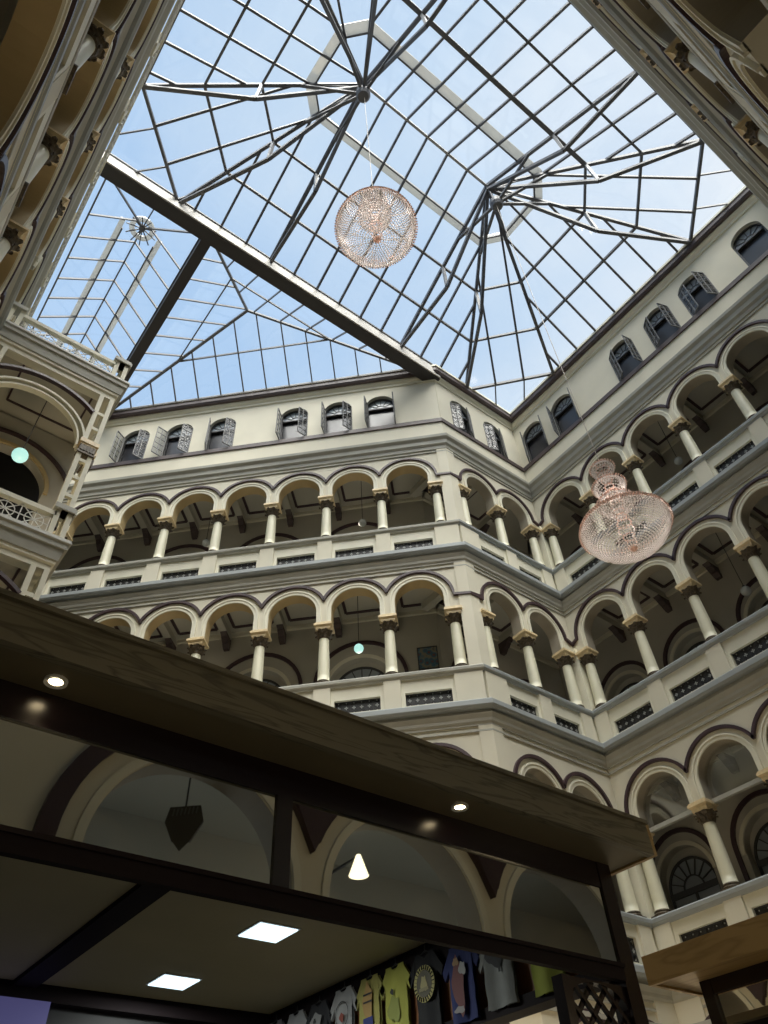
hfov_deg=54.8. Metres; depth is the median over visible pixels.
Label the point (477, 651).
trim
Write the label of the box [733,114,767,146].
column
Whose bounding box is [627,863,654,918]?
column
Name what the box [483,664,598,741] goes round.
balustrade
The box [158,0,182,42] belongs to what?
grille
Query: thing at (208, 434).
shutter
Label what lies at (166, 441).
shutter
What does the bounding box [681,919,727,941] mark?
grille
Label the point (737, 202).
trim
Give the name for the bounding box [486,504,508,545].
column
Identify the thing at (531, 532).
column
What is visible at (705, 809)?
column
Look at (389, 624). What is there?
column
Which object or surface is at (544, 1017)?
trim
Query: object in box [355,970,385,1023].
t-shirt
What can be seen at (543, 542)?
column
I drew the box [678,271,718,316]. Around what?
window
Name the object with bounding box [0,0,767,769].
trim
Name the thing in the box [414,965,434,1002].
print
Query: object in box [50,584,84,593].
grille
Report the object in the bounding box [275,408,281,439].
shutter
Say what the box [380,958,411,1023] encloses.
t-shirt
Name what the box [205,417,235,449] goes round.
window
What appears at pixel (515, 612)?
wall
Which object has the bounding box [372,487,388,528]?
column
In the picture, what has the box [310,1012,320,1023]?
print
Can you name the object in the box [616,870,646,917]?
column
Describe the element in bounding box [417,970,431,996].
print
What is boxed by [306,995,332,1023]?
t-shirt
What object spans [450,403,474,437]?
window
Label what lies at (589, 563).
grille
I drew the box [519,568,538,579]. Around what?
grille
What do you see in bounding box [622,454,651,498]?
column
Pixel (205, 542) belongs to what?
pendant lamp
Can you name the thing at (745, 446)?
grille
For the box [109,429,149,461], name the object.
window
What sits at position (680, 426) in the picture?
column
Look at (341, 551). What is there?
grille
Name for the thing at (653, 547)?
chandelier
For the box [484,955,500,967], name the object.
print
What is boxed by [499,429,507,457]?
shutter
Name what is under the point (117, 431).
shutter
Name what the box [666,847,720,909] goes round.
door
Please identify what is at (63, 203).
column
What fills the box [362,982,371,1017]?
print
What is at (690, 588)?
column
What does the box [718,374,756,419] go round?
column
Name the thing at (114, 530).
column
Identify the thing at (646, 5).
column
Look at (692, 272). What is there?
shutter
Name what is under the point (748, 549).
column
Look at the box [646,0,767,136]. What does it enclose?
balustrade
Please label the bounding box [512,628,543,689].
column
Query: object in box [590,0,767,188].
wall
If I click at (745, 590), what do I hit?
pendant lamp
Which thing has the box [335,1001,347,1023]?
print
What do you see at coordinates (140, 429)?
shutter
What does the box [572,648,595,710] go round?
column
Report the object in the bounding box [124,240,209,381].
roof beam
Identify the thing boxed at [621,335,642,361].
shutter
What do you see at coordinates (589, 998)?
trim
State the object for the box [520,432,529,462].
shutter
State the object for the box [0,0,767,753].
trim
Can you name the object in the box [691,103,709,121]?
column
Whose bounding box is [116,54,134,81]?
column
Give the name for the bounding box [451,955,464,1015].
print
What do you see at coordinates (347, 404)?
shutter
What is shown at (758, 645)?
grille
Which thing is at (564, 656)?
column
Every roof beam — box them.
[100,149,440,380]
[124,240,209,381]
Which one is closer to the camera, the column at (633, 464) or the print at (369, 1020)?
the print at (369, 1020)
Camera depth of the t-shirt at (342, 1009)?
5.84 m
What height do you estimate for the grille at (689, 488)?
0.437 m
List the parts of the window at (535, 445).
frame, pane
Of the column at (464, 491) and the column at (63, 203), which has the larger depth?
the column at (464, 491)
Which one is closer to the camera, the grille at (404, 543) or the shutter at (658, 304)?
the grille at (404, 543)
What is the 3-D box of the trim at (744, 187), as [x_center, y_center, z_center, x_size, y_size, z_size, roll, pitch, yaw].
[-1.528,-5.400,33.190,34.601,0.120,7.634,-15,-48,10]
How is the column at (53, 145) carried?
on the balustrade at (90, 7)
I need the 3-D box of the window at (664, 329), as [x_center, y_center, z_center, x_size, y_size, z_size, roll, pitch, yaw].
[10.734,-7.349,28.904,0.710,2.170,1.200,27,-54,-26]
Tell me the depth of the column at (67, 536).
28.32 m
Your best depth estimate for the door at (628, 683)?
26.75 m
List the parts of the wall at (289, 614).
hood mould, coffer moulding, hood mould, coffer moulding, hood mould, hood mould, hood mould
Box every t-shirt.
[271,1015,284,1023]
[287,1005,307,1023]
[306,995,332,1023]
[330,981,356,1023]
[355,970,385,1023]
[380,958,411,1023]
[408,945,444,1023]
[442,948,480,1023]
[477,954,519,1011]
[531,965,565,996]
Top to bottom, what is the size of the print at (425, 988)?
0.020 m
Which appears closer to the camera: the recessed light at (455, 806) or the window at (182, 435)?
the recessed light at (455, 806)
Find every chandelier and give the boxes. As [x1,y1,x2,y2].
[334,97,417,268]
[497,207,673,563]
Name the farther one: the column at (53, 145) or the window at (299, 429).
the window at (299, 429)
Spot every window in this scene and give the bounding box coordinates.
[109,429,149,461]
[151,423,192,455]
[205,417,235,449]
[275,407,307,439]
[321,401,351,432]
[364,392,395,427]
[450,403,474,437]
[483,424,507,457]
[520,415,548,462]
[546,388,579,435]
[609,335,642,381]
[643,303,680,348]
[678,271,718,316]
[733,223,767,265]
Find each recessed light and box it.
[43,674,67,688]
[451,802,468,811]
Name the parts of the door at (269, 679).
fanlight frame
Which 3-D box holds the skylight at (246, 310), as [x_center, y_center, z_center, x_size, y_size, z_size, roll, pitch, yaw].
[-9.886,-7.813,32.037,21.223,2.500,7.457,-10,-47,6]
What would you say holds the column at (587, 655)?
on the balustrade at (746, 639)
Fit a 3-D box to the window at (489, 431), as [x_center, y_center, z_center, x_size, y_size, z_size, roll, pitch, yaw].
[4.849,-3.200,32.471,1.200,2.170,0.512,27,-54,-26]
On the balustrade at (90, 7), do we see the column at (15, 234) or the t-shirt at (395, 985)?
the column at (15, 234)
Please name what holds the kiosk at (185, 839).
on the floor
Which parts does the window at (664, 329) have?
frame, pane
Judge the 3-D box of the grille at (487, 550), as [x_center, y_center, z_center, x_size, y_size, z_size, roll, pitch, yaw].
[3.769,1.612,25.989,1.153,0.437,0.070,27,-54,-26]
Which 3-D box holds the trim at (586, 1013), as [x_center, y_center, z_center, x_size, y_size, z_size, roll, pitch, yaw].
[-0.298,11.238,16.073,34.825,0.120,7.774,-15,-48,10]
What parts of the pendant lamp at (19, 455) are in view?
globe, cord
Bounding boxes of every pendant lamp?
[11,401,46,462]
[202,505,212,546]
[354,596,363,652]
[358,485,366,526]
[657,421,682,464]
[716,534,751,595]
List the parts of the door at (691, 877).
fanlight glass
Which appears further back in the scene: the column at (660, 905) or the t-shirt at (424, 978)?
the column at (660, 905)
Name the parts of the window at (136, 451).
frame, pane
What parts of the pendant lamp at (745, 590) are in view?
cord, globe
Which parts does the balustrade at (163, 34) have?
rail, rail, rail, rail, rail, rail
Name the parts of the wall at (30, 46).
hood mould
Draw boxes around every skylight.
[31,179,199,375]
[114,250,403,410]
[120,0,730,404]
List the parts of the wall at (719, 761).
hood mould, coffer moulding, hood mould, hood mould, hood mould, coffer moulding, hood mould, hood mould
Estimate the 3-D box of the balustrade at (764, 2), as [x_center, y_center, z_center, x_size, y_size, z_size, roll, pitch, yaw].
[7.143,-1.078,7.140,20.475,1.450,0.320,27,-54,-26]
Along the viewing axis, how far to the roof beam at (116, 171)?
28.45 m
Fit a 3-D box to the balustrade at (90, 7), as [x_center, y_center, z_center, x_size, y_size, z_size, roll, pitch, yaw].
[-5.431,-5.184,10.853,0.320,1.450,14.510,27,-54,-26]
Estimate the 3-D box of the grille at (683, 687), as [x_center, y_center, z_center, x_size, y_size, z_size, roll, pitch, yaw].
[8.853,4.966,21.177,0.070,0.437,1.401,27,-54,-26]
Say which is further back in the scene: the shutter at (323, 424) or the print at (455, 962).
the shutter at (323, 424)
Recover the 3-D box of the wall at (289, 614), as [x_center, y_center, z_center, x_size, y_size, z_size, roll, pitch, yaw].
[-7.582,6.408,23.757,21.486,29.550,3.200,-7,-47,4]
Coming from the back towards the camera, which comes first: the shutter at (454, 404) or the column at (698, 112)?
the shutter at (454, 404)
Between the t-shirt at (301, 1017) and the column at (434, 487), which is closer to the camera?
the t-shirt at (301, 1017)
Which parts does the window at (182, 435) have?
frame, pane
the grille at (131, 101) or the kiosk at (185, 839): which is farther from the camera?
the grille at (131, 101)
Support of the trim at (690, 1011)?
attached to the wall at (719, 761)
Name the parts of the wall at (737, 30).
hood mould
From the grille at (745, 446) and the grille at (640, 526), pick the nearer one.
the grille at (745, 446)
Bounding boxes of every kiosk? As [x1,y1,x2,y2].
[0,587,656,1023]
[641,912,767,1023]
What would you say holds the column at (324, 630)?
on the balustrade at (466, 682)
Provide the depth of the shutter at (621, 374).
29.77 m
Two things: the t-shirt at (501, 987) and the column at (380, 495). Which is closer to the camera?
the t-shirt at (501, 987)
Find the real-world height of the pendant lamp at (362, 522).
2.620 m
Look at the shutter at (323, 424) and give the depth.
31.07 m
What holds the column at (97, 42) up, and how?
on the balustrade at (90, 7)
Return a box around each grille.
[29,275,51,316]
[48,226,74,277]
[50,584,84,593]
[71,173,99,226]
[98,114,127,171]
[106,577,141,586]
[127,49,158,110]
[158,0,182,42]
[163,569,198,579]
[220,562,255,571]
[277,555,314,564]
[335,698,380,712]
[336,547,373,557]
[394,539,432,549]
[406,690,452,705]
[481,548,502,560]
[510,697,535,715]
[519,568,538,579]
[555,716,578,732]
[572,558,599,579]
[616,522,646,546]
[616,703,653,732]
[627,937,638,962]
[668,483,698,507]
[671,668,713,700]
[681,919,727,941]
[716,441,754,472]
[732,634,767,665]
[753,903,767,915]
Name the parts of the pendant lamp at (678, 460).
globe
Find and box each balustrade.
[0,0,100,240]
[22,0,183,328]
[41,519,460,594]
[279,663,486,712]
[458,519,556,589]
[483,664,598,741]
[553,404,767,590]
[592,605,767,742]
[620,911,657,964]
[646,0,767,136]
[651,874,767,950]
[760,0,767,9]
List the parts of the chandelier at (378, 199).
frame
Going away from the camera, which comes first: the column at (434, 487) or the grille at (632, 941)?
the grille at (632, 941)
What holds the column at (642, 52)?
on the balustrade
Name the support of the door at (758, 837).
in the wall at (719, 761)
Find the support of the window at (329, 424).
in the wall at (289, 614)
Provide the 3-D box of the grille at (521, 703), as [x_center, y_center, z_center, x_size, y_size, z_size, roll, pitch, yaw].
[4.036,5.746,21.621,1.153,0.437,0.070,27,-54,-26]
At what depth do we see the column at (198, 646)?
23.46 m
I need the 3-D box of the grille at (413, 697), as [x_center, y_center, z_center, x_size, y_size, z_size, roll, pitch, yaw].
[1.293,5.332,21.062,1.360,0.437,0.070,-7,-47,4]
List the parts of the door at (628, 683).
fanlight frame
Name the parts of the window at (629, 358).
frame, pane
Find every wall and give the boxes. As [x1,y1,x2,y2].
[0,0,164,322]
[46,381,509,1023]
[410,382,657,1023]
[513,200,767,1020]
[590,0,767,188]
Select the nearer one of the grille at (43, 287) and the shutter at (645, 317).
the grille at (43, 287)
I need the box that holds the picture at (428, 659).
[417,645,439,670]
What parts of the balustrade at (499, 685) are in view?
rail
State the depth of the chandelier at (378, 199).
18.09 m
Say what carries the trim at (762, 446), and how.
attached to the wall at (289, 614)
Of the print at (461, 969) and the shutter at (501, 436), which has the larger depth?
the shutter at (501, 436)
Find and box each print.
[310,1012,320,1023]
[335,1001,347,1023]
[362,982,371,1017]
[363,1016,372,1023]
[387,996,399,1021]
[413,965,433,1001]
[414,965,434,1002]
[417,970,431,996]
[419,986,427,992]
[420,976,426,991]
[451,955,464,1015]
[452,958,457,965]
[454,1006,464,1013]
[458,961,464,973]
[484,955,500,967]
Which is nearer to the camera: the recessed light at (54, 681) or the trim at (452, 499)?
the recessed light at (54, 681)
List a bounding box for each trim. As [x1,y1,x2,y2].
[0,0,767,602]
[0,0,767,612]
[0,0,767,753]
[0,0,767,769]
[7,27,767,775]
[19,0,767,499]
[70,257,767,483]
[77,250,767,472]
[104,194,758,430]
[109,188,752,422]
[114,186,746,414]
[436,448,464,521]
[453,561,490,665]
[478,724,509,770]
[509,1010,559,1023]
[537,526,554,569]
[548,1007,711,1023]
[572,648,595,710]
[587,997,705,1011]
[598,978,703,1003]
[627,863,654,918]
[634,963,646,979]
[653,996,706,1023]
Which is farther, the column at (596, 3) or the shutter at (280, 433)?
the shutter at (280, 433)
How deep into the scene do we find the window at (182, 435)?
31.87 m
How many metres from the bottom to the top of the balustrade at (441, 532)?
1.450 m
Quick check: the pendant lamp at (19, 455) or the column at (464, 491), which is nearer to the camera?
the pendant lamp at (19, 455)
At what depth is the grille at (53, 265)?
23.90 m
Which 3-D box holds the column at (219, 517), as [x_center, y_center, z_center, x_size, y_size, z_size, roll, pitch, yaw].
[-6.185,0.841,27.305,0.596,2.180,0.596,-7,-47,4]
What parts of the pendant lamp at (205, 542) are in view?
globe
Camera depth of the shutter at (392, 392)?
30.58 m
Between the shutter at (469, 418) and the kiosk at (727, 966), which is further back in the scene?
the shutter at (469, 418)
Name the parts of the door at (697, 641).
fanlight frame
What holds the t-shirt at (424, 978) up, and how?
hanging from the kiosk at (185, 839)
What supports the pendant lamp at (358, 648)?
hanging from the wall at (289, 614)
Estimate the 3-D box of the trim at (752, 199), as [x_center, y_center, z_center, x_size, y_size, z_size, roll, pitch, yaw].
[-1.361,-4.862,32.993,34.810,0.320,7.850,-15,-48,10]
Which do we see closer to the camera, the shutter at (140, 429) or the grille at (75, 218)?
the grille at (75, 218)
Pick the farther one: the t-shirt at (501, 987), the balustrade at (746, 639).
the balustrade at (746, 639)
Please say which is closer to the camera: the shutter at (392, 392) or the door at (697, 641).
the door at (697, 641)
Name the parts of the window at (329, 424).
pane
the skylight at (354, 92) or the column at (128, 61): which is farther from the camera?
the skylight at (354, 92)
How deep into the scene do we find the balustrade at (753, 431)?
24.35 m
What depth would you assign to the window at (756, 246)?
27.04 m
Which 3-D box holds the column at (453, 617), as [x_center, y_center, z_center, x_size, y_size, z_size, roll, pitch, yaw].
[2.231,3.885,22.451,0.596,2.250,0.596,-7,-47,4]
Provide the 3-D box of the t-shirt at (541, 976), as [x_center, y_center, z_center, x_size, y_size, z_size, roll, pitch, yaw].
[0.993,2.733,4.611,0.048,0.450,0.392,27,-54,-26]
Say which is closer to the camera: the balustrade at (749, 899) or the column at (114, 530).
the balustrade at (749, 899)
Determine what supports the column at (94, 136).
on the balustrade
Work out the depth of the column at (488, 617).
22.78 m
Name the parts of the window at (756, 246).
pane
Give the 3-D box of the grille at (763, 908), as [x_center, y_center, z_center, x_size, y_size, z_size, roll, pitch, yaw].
[9.120,9.104,16.805,0.070,0.585,1.401,27,-54,-26]
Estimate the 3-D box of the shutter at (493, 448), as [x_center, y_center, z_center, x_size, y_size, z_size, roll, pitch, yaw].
[4.628,-3.262,32.116,0.495,1.720,0.045,11,-48,-13]
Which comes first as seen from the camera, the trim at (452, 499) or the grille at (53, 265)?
the grille at (53, 265)
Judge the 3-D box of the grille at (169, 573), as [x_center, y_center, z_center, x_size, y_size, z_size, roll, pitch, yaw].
[-7.124,2.264,25.941,1.360,0.437,0.070,-7,-47,4]
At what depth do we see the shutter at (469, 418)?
31.48 m
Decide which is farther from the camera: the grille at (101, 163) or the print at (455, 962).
the grille at (101, 163)
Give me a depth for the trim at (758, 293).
27.57 m
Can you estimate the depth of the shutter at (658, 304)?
28.45 m
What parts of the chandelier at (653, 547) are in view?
frame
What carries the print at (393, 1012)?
attached to the t-shirt at (395, 985)
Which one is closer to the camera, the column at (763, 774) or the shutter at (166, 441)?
the column at (763, 774)
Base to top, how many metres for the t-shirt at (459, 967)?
0.500 m
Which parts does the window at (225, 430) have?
pane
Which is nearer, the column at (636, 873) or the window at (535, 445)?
the column at (636, 873)
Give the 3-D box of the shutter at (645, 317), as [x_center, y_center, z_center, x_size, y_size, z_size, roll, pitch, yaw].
[10.456,-6.996,28.939,0.049,1.720,0.499,-4,-47,0]
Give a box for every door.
[263,675,285,686]
[334,663,385,680]
[614,676,643,696]
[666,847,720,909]
[680,635,704,656]
[750,812,767,875]
[754,595,767,612]
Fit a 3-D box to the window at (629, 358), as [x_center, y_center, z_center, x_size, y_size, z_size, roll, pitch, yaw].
[9.628,-6.266,29.861,0.731,2.170,1.200,27,-54,-26]
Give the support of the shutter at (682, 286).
attached to the window at (698, 298)
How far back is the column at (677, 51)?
12.55 m
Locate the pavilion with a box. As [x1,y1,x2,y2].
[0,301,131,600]
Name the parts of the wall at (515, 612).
coffer moulding, coffer moulding, hood mould, hood mould, hood mould, hood mould, hood mould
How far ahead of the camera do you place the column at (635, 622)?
23.28 m
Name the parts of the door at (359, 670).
fanlight frame, fanlight glass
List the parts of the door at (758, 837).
fanlight frame, fanlight glass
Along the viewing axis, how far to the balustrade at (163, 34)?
22.02 m
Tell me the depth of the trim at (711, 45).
20.20 m
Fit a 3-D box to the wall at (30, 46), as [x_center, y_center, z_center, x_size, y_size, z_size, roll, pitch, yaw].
[-10.156,-3.261,14.451,3.200,29.550,31.351,27,-54,-26]
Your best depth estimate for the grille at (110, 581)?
26.17 m
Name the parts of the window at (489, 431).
pane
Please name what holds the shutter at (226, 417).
attached to the window at (225, 430)
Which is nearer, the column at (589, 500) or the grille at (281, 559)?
the grille at (281, 559)
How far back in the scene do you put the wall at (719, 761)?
25.46 m
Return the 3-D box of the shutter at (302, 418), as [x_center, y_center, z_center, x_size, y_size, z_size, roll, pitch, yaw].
[-3.416,-3.801,31.115,0.488,1.720,0.040,32,-56,-29]
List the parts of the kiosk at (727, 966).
corner post, transom glass, transom rail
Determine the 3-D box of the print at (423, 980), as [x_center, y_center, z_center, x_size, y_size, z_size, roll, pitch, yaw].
[0.281,3.343,5.248,0.001,0.096,0.078,27,-54,-26]
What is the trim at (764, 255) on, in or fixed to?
attached to the wall at (289, 614)
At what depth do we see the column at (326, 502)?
27.24 m
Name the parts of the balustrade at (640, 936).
rail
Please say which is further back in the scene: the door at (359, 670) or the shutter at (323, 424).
the shutter at (323, 424)
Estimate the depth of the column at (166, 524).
27.62 m
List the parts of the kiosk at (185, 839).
rail, transom glass, led panel, led frame, led panel, led frame, transom rail, wall plate, transom glass, hanging rail, post, corner post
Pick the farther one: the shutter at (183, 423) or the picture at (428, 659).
the shutter at (183, 423)
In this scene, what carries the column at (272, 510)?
on the balustrade at (441, 532)
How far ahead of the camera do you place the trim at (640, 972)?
17.45 m
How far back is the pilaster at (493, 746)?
19.67 m
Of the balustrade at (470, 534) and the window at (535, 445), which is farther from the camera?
the window at (535, 445)
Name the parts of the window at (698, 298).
pane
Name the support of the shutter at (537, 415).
attached to the window at (535, 445)
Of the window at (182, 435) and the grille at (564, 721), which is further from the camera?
the window at (182, 435)
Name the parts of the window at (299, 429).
pane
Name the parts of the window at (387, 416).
frame, pane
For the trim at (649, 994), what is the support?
attached to the wall at (289, 614)
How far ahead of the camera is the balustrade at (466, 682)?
21.31 m
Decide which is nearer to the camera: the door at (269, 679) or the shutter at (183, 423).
the door at (269, 679)
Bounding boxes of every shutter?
[109,431,124,461]
[132,429,149,458]
[151,426,167,455]
[177,423,192,452]
[205,418,210,449]
[222,417,235,445]
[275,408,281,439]
[297,407,307,435]
[321,401,325,432]
[342,401,351,429]
[364,396,368,427]
[392,392,395,423]
[450,403,464,428]
[466,407,474,437]
[483,424,498,449]
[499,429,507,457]
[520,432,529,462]
[537,415,548,445]
[546,406,559,435]
[567,388,579,417]
[609,350,622,381]
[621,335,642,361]
[643,317,659,348]
[656,303,680,327]
[678,284,698,316]
[691,271,718,293]
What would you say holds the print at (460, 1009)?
attached to the t-shirt at (459, 967)
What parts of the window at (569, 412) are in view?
frame, pane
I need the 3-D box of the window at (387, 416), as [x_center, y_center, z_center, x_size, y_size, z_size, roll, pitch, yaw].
[-0.170,-4.315,31.109,1.252,2.170,0.744,-8,-47,4]
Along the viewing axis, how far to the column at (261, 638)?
23.10 m
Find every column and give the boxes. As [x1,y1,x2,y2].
[0,219,29,261]
[15,126,68,207]
[51,196,69,220]
[52,531,72,569]
[62,17,115,94]
[82,129,99,153]
[97,523,124,565]
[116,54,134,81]
[152,516,176,558]
[186,636,208,658]
[209,509,228,550]
[250,629,271,681]
[264,502,281,543]
[314,621,334,682]
[318,494,334,536]
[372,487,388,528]
[378,613,398,674]
[427,480,445,521]
[444,605,467,666]
[458,483,471,525]
[480,608,499,669]
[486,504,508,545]
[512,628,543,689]
[521,524,544,565]
[540,522,563,566]
[552,647,584,707]
[575,646,606,709]
[579,490,605,533]
[591,0,602,8]
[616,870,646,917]
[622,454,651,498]
[622,613,658,678]
[639,0,650,9]
[639,48,657,67]
[642,832,670,918]
[664,36,735,103]
[668,416,701,460]
[675,577,716,643]
[687,797,739,891]
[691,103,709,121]
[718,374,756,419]
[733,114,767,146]
[733,537,767,604]
[756,767,767,789]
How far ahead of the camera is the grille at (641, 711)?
22.36 m
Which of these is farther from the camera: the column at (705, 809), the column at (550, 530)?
the column at (550, 530)
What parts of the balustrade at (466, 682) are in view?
rail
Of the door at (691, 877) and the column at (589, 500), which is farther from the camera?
the column at (589, 500)
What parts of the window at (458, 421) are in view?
pane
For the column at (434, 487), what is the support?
on the balustrade at (441, 532)
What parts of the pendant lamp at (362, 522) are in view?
globe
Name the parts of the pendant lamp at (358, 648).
cord, globe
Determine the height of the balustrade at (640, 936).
1.450 m
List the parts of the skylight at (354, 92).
tie rod, tie rod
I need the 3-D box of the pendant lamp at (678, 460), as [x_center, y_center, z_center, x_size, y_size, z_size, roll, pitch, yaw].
[10.726,-2.649,27.914,0.320,2.600,0.315,27,-54,-26]
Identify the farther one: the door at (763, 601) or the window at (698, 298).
the window at (698, 298)
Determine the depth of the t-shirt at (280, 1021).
6.43 m
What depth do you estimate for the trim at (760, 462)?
24.78 m
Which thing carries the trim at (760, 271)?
attached to the wall at (289, 614)

